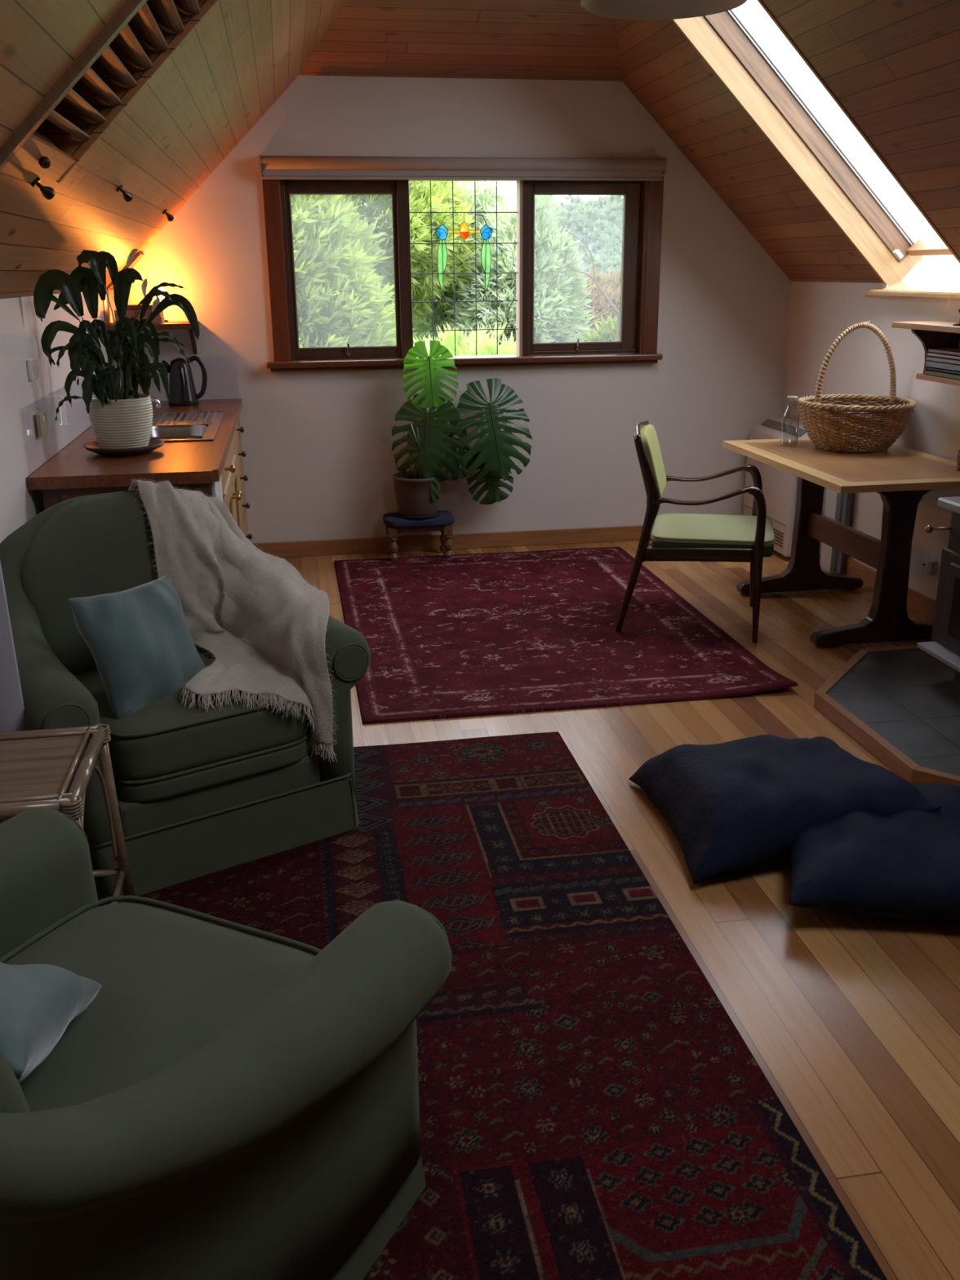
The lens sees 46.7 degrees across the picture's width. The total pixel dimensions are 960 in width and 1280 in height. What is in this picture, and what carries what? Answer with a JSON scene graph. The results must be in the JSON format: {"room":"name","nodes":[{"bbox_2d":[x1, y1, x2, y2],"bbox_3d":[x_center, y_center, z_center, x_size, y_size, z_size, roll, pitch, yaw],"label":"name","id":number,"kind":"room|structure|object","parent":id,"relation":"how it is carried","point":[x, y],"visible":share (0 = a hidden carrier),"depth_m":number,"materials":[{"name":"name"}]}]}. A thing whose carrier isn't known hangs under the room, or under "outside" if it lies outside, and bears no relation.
{"room":"attic living room","nodes":[
{"label":"attic living room","id":0,"kind":"room"},
{"bbox_2d":[0,288,116,543],"bbox_3d":[-1.201,0.344,1.573,0.120,1.519,9.533,-4,19,-9],"label":"wall","id":1,"kind":"structure","parent":0,"point":[22,451],"depth_m":3.88,"materials":[{"name":"white paint"}]},
{"bbox_2d":[0,560,26,823],"bbox_3d":[-1.143,0.132,2.272,0.219,1.400,0.766,-4,19,-9],"label":"curtain","id":2,"kind":"object","parent":1,"relation":"hanging from","point":[12,711],"visible":0.29,"depth_m":2.66,"materials":[{"name":"grey fabric"}]},
{"bbox_2d":[26,357,39,381],"bbox_3d":[-1.582,-0.959,3.942,0.018,0.072,0.115,-4,19,-9],"label":"light switch","id":3,"kind":"object","parent":1,"relation":"attached to","point":[32,366],"visible":1,"depth_m":3.91,"materials":[{"name":"white plastic"}]},
{"bbox_2d":[35,410,48,436],"bbox_3d":[-1.569,-0.776,3.993,0.021,0.080,0.110,-4,19,-9],"label":"power outlet","id":4,"kind":"object","parent":1,"relation":"attached to","point":[41,417],"visible":1,"depth_m":3.96,"materials":[{"name":"beige plastic"}]},
{"bbox_2d":[18,360,113,409],"bbox_3d":[-1.734,-1.025,4.853,0.007,0.225,2.348,-4,19,-9],"label":"backsplash","id":5,"kind":"structure","parent":1,"relation":"attached to","point":[113,361],"depth_m":4.11,"materials":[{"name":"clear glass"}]},
{"bbox_2d":[109,75,791,543],"bbox_3d":[-0.084,-1.788,6.227,3.981,2.620,0.130,-4,19,-9],"label":"wall","id":6,"kind":"structure","parent":0,"point":[318,463],"depth_m":6.24,"materials":[{"name":"white paint"}]},
{"bbox_2d":[106,251,143,289],"bbox_3d":[-1.827,-1.900,5.726,0.190,0.182,0.160,-4,19,-9],"label":"trim","id":7,"kind":"structure","parent":6,"relation":"attached to","point":[138,256],"depth_m":5.67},
{"bbox_2d":[106,320,199,354],"bbox_3d":[-1.690,-1.549,5.785,0.447,0.192,0.313,-4,19,-9],"label":"wall shelf","id":8,"kind":"object","parent":6,"relation":"attached to","point":[170,325],"visible":0.52,"depth_m":5.64,"materials":[{"name":"brown wood"}]},
{"bbox_2d":[115,315,164,324],"bbox_3d":[-1.739,-1.639,5.697,0.226,0.036,0.150,-4,19,-9],"label":"book","id":9,"kind":"object","parent":8,"relation":"on","point":[158,319],"visible":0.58,"depth_m":5.64,"materials":[{"name":"brown paper"}]},
{"bbox_2d":[114,309,162,316],"bbox_3d":[-1.743,-1.672,5.685,0.221,0.032,0.150,-4,19,-9],"label":"book","id":10,"kind":"object","parent":9,"relation":"on","point":[129,313],"visible":0.49,"depth_m":5.61,"materials":[{"name":"brown paper"}]},
{"bbox_2d":[126,304,151,310],"bbox_3d":[-1.736,-1.699,5.678,0.206,0.022,0.150,-4,19,-9],"label":"book","id":11,"kind":"object","parent":10,"relation":"on","point":[130,307],"visible":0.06,"depth_m":5.61,"materials":[{"name":"brown paper"}]},
{"bbox_2d":[155,284,168,322],"bbox_3d":[-1.668,-1.759,5.811,0.064,0.190,0.064,-4,19,-9],"label":"table lamp","id":12,"kind":"object","parent":8,"relation":"on","point":[161,297],"visible":0.23,"depth_m":5.79,"materials":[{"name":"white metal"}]},
{"bbox_2d":[252,524,643,557],"bbox_3d":[0.251,-0.603,6.598,3.149,0.090,0.018,-4,19,-9],"label":"baseboard","id":13,"kind":"structure","parent":6,"relation":"attached to","point":[624,533],"depth_m":6.53,"materials":[{"name":"brown wood"}]},
{"bbox_2d":[262,174,663,372],"bbox_3d":[-0.075,-2.014,6.114,2.223,1.000,0.205,-4,19,-9],"label":"window","id":14,"kind":"structure","parent":6,"relation":"in","point":[642,203],"depth_m":6.12,"materials":[{"name":"brown wood"}]},
{"bbox_2d":[258,154,666,180],"bbox_3d":[-0.065,-2.493,5.880,2.162,0.115,0.090,-4,19,-9],"label":"roller blind","id":15,"kind":"object","parent":6,"relation":"attached to","point":[273,167],"visible":1,"depth_m":5.84,"materials":[{"name":"beige fabric"}]},
{"bbox_2d":[298,0,622,80],"bbox_3d":[0.106,-3.025,4.534,1.747,0.990,2.461,-4,19,-9],"label":"ceiling","id":16,"kind":"structure","parent":0,"point":[490,39],"depth_m":5.44,"materials":[{"name":"brown wood"}]},
{"bbox_2d":[0,0,959,298],"bbox_3d":[0.703,-1.442,1.349,4.090,2.018,9.783,-4,19,-9],"label":"ceiling","id":17,"kind":"structure","parent":0,"point":[242,55],"depth_m":4.05,"materials":[{"name":"brown wood"}]},
{"bbox_2d":[31,177,54,199],"bbox_3d":[-1.105,-1.140,2.810,0.034,0.053,0.056,14,23,37],"label":"ceiling spotlight","id":18,"kind":"object","parent":17,"relation":"attached to","point":[48,193],"visible":1,"depth_m":2.80,"materials":[{"name":"brown metal"}]},
{"bbox_2d":[0,0,218,182],"bbox_3d":[-0.714,-1.601,2.578,0.955,1.015,0.698,-4,19,-9],"label":"ladder","id":19,"kind":"object","parent":17,"relation":"in","point":[22,148],"visible":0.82,"depth_m":2.65,"materials":[{"name":"brown wood"}]},
{"bbox_2d":[115,184,133,201],"bbox_3d":[-1.231,-1.546,3.849,0.034,0.055,0.056,15,24,38],"label":"ceiling spotlight","id":20,"kind":"object","parent":17,"relation":"attached to","point":[127,197],"visible":1,"depth_m":3.84,"materials":[{"name":"brown metal"}]},
{"bbox_2d":[162,208,173,221],"bbox_3d":[-1.488,-2.024,5.301,0.034,0.056,0.056,15,24,40],"label":"ceiling spotlight","id":21,"kind":"object","parent":17,"relation":"attached to","point":[170,217],"visible":1,"depth_m":5.29,"materials":[{"name":"brown metal"}]},
{"bbox_2d":[671,0,959,301],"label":"window","id":22,"kind":"structure","parent":17,"relation":"attached to","point":[729,42],"depth_m":5.10,"materials":[{"name":"brown wood"}]},
{"bbox_2d":[280,540,959,1279],"bbox_3d":[0.729,0.985,2.126,4.181,0.120,9.933,-4,19,-9],"label":"floor","id":23,"kind":"structure","parent":0,"point":[851,1019],"depth_m":2.68,"materials":[{"name":"brown wood"}]},
{"bbox_2d":[0,724,136,903],"bbox_3d":[-1.051,0.526,2.542,0.418,0.523,0.452,-4,19,-9],"label":"side table","id":24,"kind":"object","parent":23,"relation":"on","point":[49,768],"visible":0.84,"depth_m":2.53,"materials":[{"name":"wood"}]},
{"bbox_2d":[41,417,252,539],"bbox_3d":[-1.402,-0.495,5.095,0.652,0.860,2.344,-4,19,-9],"label":"base cabinet","id":25,"kind":"object","parent":23,"relation":"on","point":[233,478],"visible":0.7,"depth_m":4.84,"materials":[{"name":"brown wood"}]},
{"bbox_2d":[26,398,242,489],"bbox_3d":[-1.421,-0.915,4.937,0.635,0.042,2.374,-4,19,-9],"label":"benchtop","id":26,"kind":"object","parent":25,"relation":"on","point":[74,466],"visible":0.74,"depth_m":4.05,"materials":[{"name":"brown wood"}]},
{"bbox_2d":[83,438,164,456],"bbox_3d":[-1.364,-0.738,4.272,0.300,0.037,0.300,-4,19,-9],"label":"saucer","id":27,"kind":"object","parent":26,"relation":"on","point":[154,443],"visible":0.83,"depth_m":4.18,"materials":[{"name":"ceramic"}]},
{"bbox_2d":[33,248,199,448],"bbox_3d":[-1.360,-1.075,4.157,0.577,0.729,0.318,-11,21,-30],"label":"peace lily","id":28,"kind":"object","parent":27,"relation":"on","point":[124,420],"visible":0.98,"depth_m":4.11,"materials":[{"name":"green plant"}]},
{"bbox_2d":[88,394,152,448],"bbox_3d":[-1.365,-0.825,4.243,0.237,0.201,0.237,-3,19,-9],"label":"pot","id":29,"kind":"object","parent":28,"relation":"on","point":[126,422],"depth_m":4.16,"materials":[{"name":"beige ceramic"}]},
{"bbox_2d":[119,391,160,408],"bbox_3d":[-1.562,-1.060,5.071,0.205,0.150,0.075,-4,19,-9],"label":"tap","id":30,"kind":"object","parent":26,"relation":"on","point":[154,399],"visible":0.33,"depth_m":5.08,"materials":[{"name":"silver metal"}]},
{"bbox_2d":[161,355,207,406],"bbox_3d":[-1.540,-1.349,5.786,0.188,0.248,0.156,8,20,24],"label":"kettle","id":31,"kind":"object","parent":26,"relation":"on","point":[182,390],"visible":0.96,"depth_m":5.75,"materials":[{"name":"black plastic"}]},
{"bbox_2d":[149,410,225,442],"bbox_3d":[-1.375,-0.892,5.025,0.404,0.166,1.004,-4,19,-9],"label":"sink","id":32,"kind":"object","parent":26,"relation":"in","point":[188,423],"visible":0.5,"depth_m":5.04,"materials":[{"name":"silver metal"}]},
{"bbox_2d":[211,475,222,502],"bbox_3d":[-1.254,-0.221,4.216,0.577,0.810,0.350,-4,19,-9],"label":"fridge","id":33,"kind":"object","parent":23,"relation":"on","point":[216,486],"visible":0.04,"depth_m":4.08,"materials":[{"name":"white metal"}]},
{"bbox_2d":[118,731,887,1279],"bbox_3d":[-0.152,0.867,2.299,1.419,0.011,3.234,-4,19,-9],"label":"rug","id":34,"kind":"object","parent":23,"relation":"on","point":[591,1107],"visible":0.49,"depth_m":2.32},
{"bbox_2d":[0,490,370,906],"bbox_3d":[-0.910,0.079,3.238,0.940,0.922,0.853,-13,22,-32],"label":"armchair","id":35,"kind":"object","parent":34,"relation":"on","point":[199,793],"visible":0.59,"depth_m":3.04,"materials":[{"name":"green fabric"}]},
{"bbox_2d":[67,574,205,719],"bbox_3d":[-0.918,0.016,3.041,0.202,0.332,0.363,11,22,31],"label":"throw cushion","id":36,"kind":"object","parent":35,"relation":"on","point":[140,641],"visible":0.95,"depth_m":2.95,"materials":[{"name":"teal fabric"}]},
{"bbox_2d":[75,648,308,780],"bbox_3d":[-0.845,0.180,3.174,0.565,0.176,0.580,-13,22,-32],"label":"seat cushion","id":37,"kind":"object","parent":35,"relation":"on","point":[164,739],"depth_m":2.94,"materials":[{"name":"green fabric"}]},
{"bbox_2d":[128,476,338,762],"bbox_3d":[-0.715,-0.105,3.329,0.518,0.730,0.924,-9,20,-23],"label":"throw blanket","id":38,"kind":"object","parent":35,"relation":"on","point":[264,626],"visible":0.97,"depth_m":3.31,"materials":[{"name":"beige fabric"}]},
{"bbox_2d":[0,807,452,1279],"bbox_3d":[-0.653,0.617,1.606,0.940,0.922,0.963,8,20,25],"label":"armchair","id":39,"kind":"object","parent":34,"relation":"on","point":[227,1104],"visible":0.96,"depth_m":1.58,"materials":[{"name":"green fabric"}]},
{"bbox_2d":[0,961,102,1083],"bbox_3d":[-0.759,0.515,1.513,0.393,0.243,0.360,-2,18,-3],"label":"throw cushion","id":40,"kind":"object","parent":39,"relation":"on","point":[38,1002],"visible":0.93,"depth_m":1.51,"materials":[{"name":"teal fabric"}]},
{"bbox_2d":[4,902,315,1111],"bbox_3d":[-0.603,0.658,1.726,0.565,0.176,0.690,8,20,25],"label":"seat cushion","id":41,"kind":"object","parent":39,"relation":"on","point":[172,983],"depth_m":1.81,"materials":[{"name":"green fabric"}]},
{"bbox_2d":[333,546,798,724],"bbox_3d":[0.200,-0.136,5.268,1.672,0.042,2.407,-4,19,-9],"label":"area rug","id":42,"kind":"object","parent":23,"relation":"on","point":[487,633],"visible":0.99,"depth_m":4.90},
{"bbox_2d":[382,510,454,560],"bbox_3d":[-0.347,-0.597,6.324,0.395,0.237,0.235,-4,19,-9],"label":"footstool","id":43,"kind":"object","parent":42,"relation":"on","point":[443,522],"visible":0.86,"depth_m":6.22,"materials":[{"name":"blue fabric"}]},
{"bbox_2d":[391,340,532,519],"bbox_3d":[-0.098,-1.164,6.146,0.785,0.953,0.272,-1,18,-2],"label":"monstera","id":44,"kind":"object","parent":43,"relation":"on","point":[417,491],"visible":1,"depth_m":6.11,"materials":[{"name":"green plant"}]},
{"bbox_2d":[392,471,440,516],"bbox_3d":[-0.351,-0.815,6.252,0.272,0.226,0.272,-3,19,-9],"label":"pot","id":45,"kind":"object","parent":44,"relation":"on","point":[416,494],"depth_m":6.15,"materials":[{"name":"brown ceramic"}]},
{"bbox_2d":[395,510,439,519],"bbox_3d":[-0.350,-0.714,6.285,0.248,0.016,0.248,-3,19,-9],"label":"drip tray","id":46,"kind":"object","parent":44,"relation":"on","point":[401,513],"depth_m":6.19,"materials":[{"name":"black ceramic"}]},
{"bbox_2d":[615,420,775,642],"bbox_3d":[0.988,-0.520,5.042,0.669,0.900,0.641,3,19,11],"label":"armchair","id":47,"kind":"object","parent":42,"relation":"on","point":[685,537],"visible":1,"depth_m":4.82,"materials":[{"name":"brown wood"}]},
{"bbox_2d":[640,424,666,497],"bbox_3d":[0.770,-0.792,4.999,0.125,0.311,0.470,3,19,11],"label":"cushion","id":48,"kind":"object","parent":47,"relation":"on","point":[649,438],"depth_m":4.99,"materials":[{"name":"green fabric"}]},
{"bbox_2d":[651,538,773,557],"bbox_3d":[1.053,-0.471,5.043,0.525,0.062,0.525,3,19,11],"label":"frame","id":49,"kind":"object","parent":47,"relation":"on","point":[660,548],"depth_m":4.80,"materials":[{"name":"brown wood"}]},
{"bbox_2d":[651,513,774,543],"bbox_3d":[1.053,-0.511,5.030,0.530,0.040,0.530,3,19,11],"label":"seat cushion","id":50,"kind":"object","parent":47,"relation":"on","point":[668,528],"depth_m":4.92,"materials":[{"name":"green fabric"}]},
{"bbox_2d":[742,417,826,556],"bbox_3d":[1.746,-0.889,6.375,0.226,0.688,0.648,-4,19,-9],"label":"heater","id":51,"kind":"object","parent":23,"relation":"on","point":[779,486],"visible":0.43,"depth_m":6.25,"materials":[{"name":"beige metal"}]},
{"bbox_2d":[773,528,783,547],"bbox_3d":[1.671,-0.581,6.271,0.008,0.079,0.170,-3,19,-9],"label":"vent","id":52,"kind":"object","parent":51,"relation":"attached to","point":[779,532],"depth_m":6.24,"materials":[{"name":"white metal"}]},
{"bbox_2d":[628,734,942,884],"bbox_3d":[0.851,0.428,3.244,0.706,0.219,0.683,-3,18,-7],"label":"floor cushion","id":53,"kind":"object","parent":23,"relation":"on","point":[736,804],"visible":0.94,"depth_m":3.05,"materials":[{"name":"blue fabric"}]},
{"bbox_2d":[820,488,853,573],"bbox_3d":[1.901,-0.671,5.916,0.060,0.620,0.175,-4,19,-9],"label":"leaning board","id":54,"kind":"object","parent":23,"relation":"on","point":[837,505],"visible":0.44,"depth_m":5.92,"materials":[{"name":"grey"}]},
{"bbox_2d":[722,437,959,648],"bbox_3d":[1.688,-0.469,5.120,0.760,0.740,1.260,-4,19,-9],"label":"dining table","id":55,"kind":"object","parent":23,"relation":"on","point":[901,476],"visible":0.87,"depth_m":4.82,"materials":[{"name":"brown wood"}]},
{"bbox_2d":[780,395,799,446],"bbox_3d":[1.486,-1.049,5.320,0.081,0.233,0.081,-4,19,-9],"label":"glass bottle","id":56,"kind":"object","parent":55,"relation":"on","point":[788,396],"visible":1,"depth_m":5.32,"materials":[{"name":"clear glass"}]},
{"bbox_2d":[797,320,915,453],"bbox_3d":[1.757,-1.186,5.179,0.528,0.579,0.528,-13,22,-33],"label":"wicker basket","id":57,"kind":"object","parent":55,"relation":"on","point":[837,433],"visible":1,"depth_m":5.08,"materials":[{"name":"wicker"}]},
{"bbox_2d":[817,405,893,422],"bbox_3d":[1.758,-1.051,5.223,0.300,0.082,0.300,-4,19,-9],"label":"folded cloth","id":58,"kind":"object","parent":57,"relation":"in","point":[855,406],"visible":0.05,"depth_m":5.13,"materials":[{"name":"white fabric"}]},
{"bbox_2d":[956,448,959,471],"bbox_3d":[2.037,-0.741,4.601,0.093,0.095,0.082,-4,19,-9],"label":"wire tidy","id":59,"kind":"object","parent":55,"relation":"on","point":[958,456],"visible":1,"depth_m":4.63,"materials":[{"name":"black metal"}]},
{"bbox_2d":[789,782,959,922],"bbox_3d":[1.145,0.538,2.969,0.680,0.178,0.680,3,19,9],"label":"floor cushion","id":60,"kind":"object","parent":23,"relation":"on","point":[904,865],"visible":0.76,"depth_m":2.75,"materials":[{"name":"blue fabric"}]},
{"bbox_2d":[813,644,959,786],"bbox_3d":[1.805,0.296,3.893,1.024,0.058,1.550,-4,19,-9],"label":"hearth","id":61,"kind":"object","parent":23,"relation":"on","point":[901,704],"visible":0.91,"depth_m":3.98,"materials":[{"name":"tile"}]},
{"bbox_2d":[916,496,959,683],"bbox_3d":[1.964,-0.539,3.787,0.530,1.600,0.695,-4,19,-9],"label":"wood stove","id":62,"kind":"object","parent":61,"relation":"on","point":[944,646],"visible":1,"depth_m":4.10,"materials":[{"name":"grey metal"}]},
{"bbox_2d":[781,278,959,600],"bbox_3d":[2.646,0.108,2.177,0.120,1.519,9.533,-4,19,-9],"label":"wall","id":63,"kind":"structure","parent":0,"point":[819,312],"depth_m":5.51,"materials":[{"name":"white paint"}]},
{"bbox_2d":[819,545,935,620],"bbox_3d":[2.585,0.775,2.376,0.018,0.090,9.515,-4,19,-9],"label":"baseboard","id":64,"kind":"structure","parent":63,"relation":"attached to","point":[925,606],"depth_m":5.33,"materials":[{"name":"brown wood"}]},
{"bbox_2d":[891,320,959,386],"bbox_3d":[2.017,-1.145,4.499,0.251,0.239,0.965,-4,19,-9],"label":"bookshelf","id":65,"kind":"object","parent":63,"relation":"attached to","point":[931,334],"visible":0.77,"depth_m":4.80,"materials":[{"name":"brown wood"}]},
{"bbox_2d":[924,369,959,380],"bbox_3d":[2.038,-1.103,4.645,0.156,0.020,0.400,-4,19,-9],"label":"book","id":66,"kind":"object","parent":65,"relation":"on","point":[939,374],"visible":0.7,"depth_m":4.69,"materials":[{"name":"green paper"}]},
{"bbox_2d":[926,367,959,374],"bbox_3d":[2.043,-1.117,4.636,0.156,0.012,0.400,-4,19,-9],"label":"book","id":67,"kind":"object","parent":66,"relation":"on","point":[928,368],"visible":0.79,"depth_m":4.69,"materials":[{"name":"grey paper"}]},
{"bbox_2d":[925,360,959,371],"bbox_3d":[2.039,-1.139,4.638,0.156,0.026,0.400,-4,19,-9],"label":"book","id":68,"kind":"object","parent":67,"relation":"on","point":[928,363],"visible":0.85,"depth_m":4.69,"materials":[{"name":"grey paper"}]},
{"bbox_2d":[926,355,959,364],"bbox_3d":[2.035,-1.157,4.620,0.156,0.018,0.400,-4,19,-9],"label":"book","id":69,"kind":"object","parent":68,"relation":"on","point":[949,361],"visible":0.8,"depth_m":4.67,"materials":[{"name":"grey paper"}]},
{"bbox_2d":[927,352,959,359],"bbox_3d":[2.042,-1.177,4.629,0.156,0.014,0.400,-4,19,-9],"label":"book","id":70,"kind":"object","parent":69,"relation":"on","point":[932,354],"visible":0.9,"depth_m":4.68,"materials":[{"name":"white paper"}]},
{"bbox_2d":[928,347,959,355],"bbox_3d":[2.046,-1.193,4.628,0.156,0.016,0.400,-4,19,-9],"label":"book","id":71,"kind":"object","parent":70,"relation":"on","point":[949,351],"visible":1,"depth_m":4.71,"materials":[{"name":"brown paper"}]},
{"bbox_2d":[952,308,959,325],"bbox_3d":[1.951,-1.312,4.504,0.060,0.075,0.060,-4,19,-9],"label":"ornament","id":72,"kind":"object","parent":65,"relation":"on","point":[957,323],"visible":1,"depth_m":4.50,"materials":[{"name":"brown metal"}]},
{"bbox_2d":[920,555,937,576],"bbox_3d":[2.075,-0.345,5.165,0.024,0.072,0.120,-4,19,-9],"label":"power outlet","id":73,"kind":"object","parent":63,"relation":"attached to","point":[928,565],"visible":1,"depth_m":5.14,"materials":[{"name":"white plastic"}]},
{"bbox_3d":[0.690,-2.410,1.054,0.400,0.280,10.033,-4,19,-9],"label":"roof ridge","id":74,"kind":"object","parent":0,"visible":0},
{"bbox_2d":[580,0,747,20],"bbox_3d":[0.460,-2.155,2.628,0.422,1.150,0.422,-4,19,-9],"label":"pendant lamp","id":75,"kind":"object","parent":74,"relation":"hanging from","point":[639,10],"visible":1,"depth_m":2.97,"materials":[{"name":"white ceramic"}]},
{"label":"outside","id":76,"kind":"structure","parent":0,"visible":0},
{"bbox_2d":[371,208,959,346],"bbox_3d":[17.305,-21.259,64.657,76.700,8.727,32.500,-4,19,-9],"label":"hill","id":77,"kind":"structure","parent":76,"point":[924,229],"depth_m":61.01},
{"bbox_2d":[507,195,623,285],"bbox_3d":[9.598,-19.314,57.520,21.880,8.523,20.208,-4,19,-9],"label":"trees","id":78,"kind":"object","parent":77,"relation":"on","point":[577,214],"visible":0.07,"depth_m":59.22,"materials":[{"name":"green plant"}]},
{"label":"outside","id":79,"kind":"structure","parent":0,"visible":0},
{"bbox_3d":[0.135,-14.143,58.268,100.000,0.300,102.167,-4,19,-9],"label":"terrain","id":80,"kind":"structure","parent":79,"visible":0},
{"bbox_2d":[290,194,414,347],"bbox_3d":[-2.440,-1.839,10.877,3.872,6.204,3.436,-4,19,-9],"label":"tree","id":81,"kind":"object","parent":80,"relation":"on","point":[339,304],"visible":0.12,"depth_m":9.91,"materials":[{"name":"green plant"}]},
{"bbox_2d":[308,181,485,339],"bbox_3d":[-1.106,-2.739,13.343,2.404,6.336,2.198,-3,18,-6],"label":"tree","id":82,"kind":"object","parent":80,"relation":"on","point":[420,223],"visible":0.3,"depth_m":12.27,"materials":[{"name":"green plant"}]},
{"bbox_2d":[382,181,511,346],"bbox_3d":[-0.302,-2.980,14.472,1.912,6.070,1.994,-4,19,-9],"label":"pine tree","id":83,"kind":"object","parent":80,"relation":"on","point":[484,194],"visible":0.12,"depth_m":13.42,"materials":[{"name":"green plant"}]},
{"bbox_2d":[387,321,515,355],"bbox_3d":[-0.141,-0.785,10.601,2.495,4.341,2.491,-12,22,-31],"label":"shrub","id":84,"kind":"object","parent":80,"relation":"on","point":[485,346],"visible":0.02,"depth_m":9.81,"materials":[{"name":"green plant"}]},
{"bbox_2d":[444,195,595,352],"bbox_3d":[0.460,-2.539,13.694,1.840,5.713,2.386,-4,19,-9],"label":"tree","id":85,"kind":"object","parent":80,"relation":"on","point":[558,317],"visible":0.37,"depth_m":12.59,"materials":[{"name":"green plant"}]},
{"bbox_2d":[533,195,620,341],"bbox_3d":[1.293,-1.549,11.009,1.717,5.501,0.132,-5,19,-14],"label":"bare tree","id":86,"kind":"object","parent":80,"relation":"on","point":[607,299],"visible":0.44,"depth_m":10.35,"materials":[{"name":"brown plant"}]},
{"bbox_2d":[563,264,621,334],"bbox_3d":[1.292,-3.153,16.765,2.384,4.932,2.165,-4,19,-9],"label":"bush","id":87,"kind":"object","parent":80,"relation":"on","point":[601,307],"visible":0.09,"depth_m":15.73,"materials":[{"name":"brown plant"}]},
{"bbox_2d":[575,312,619,342],"bbox_3d":[1.609,-1.667,13.200,1.304,4.347,1.379,-4,19,-9],"label":"bush","id":88,"kind":"object","parent":80,"relation":"on","point":[606,332],"visible":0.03,"depth_m":12.42,"materials":[{"name":"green plant"}]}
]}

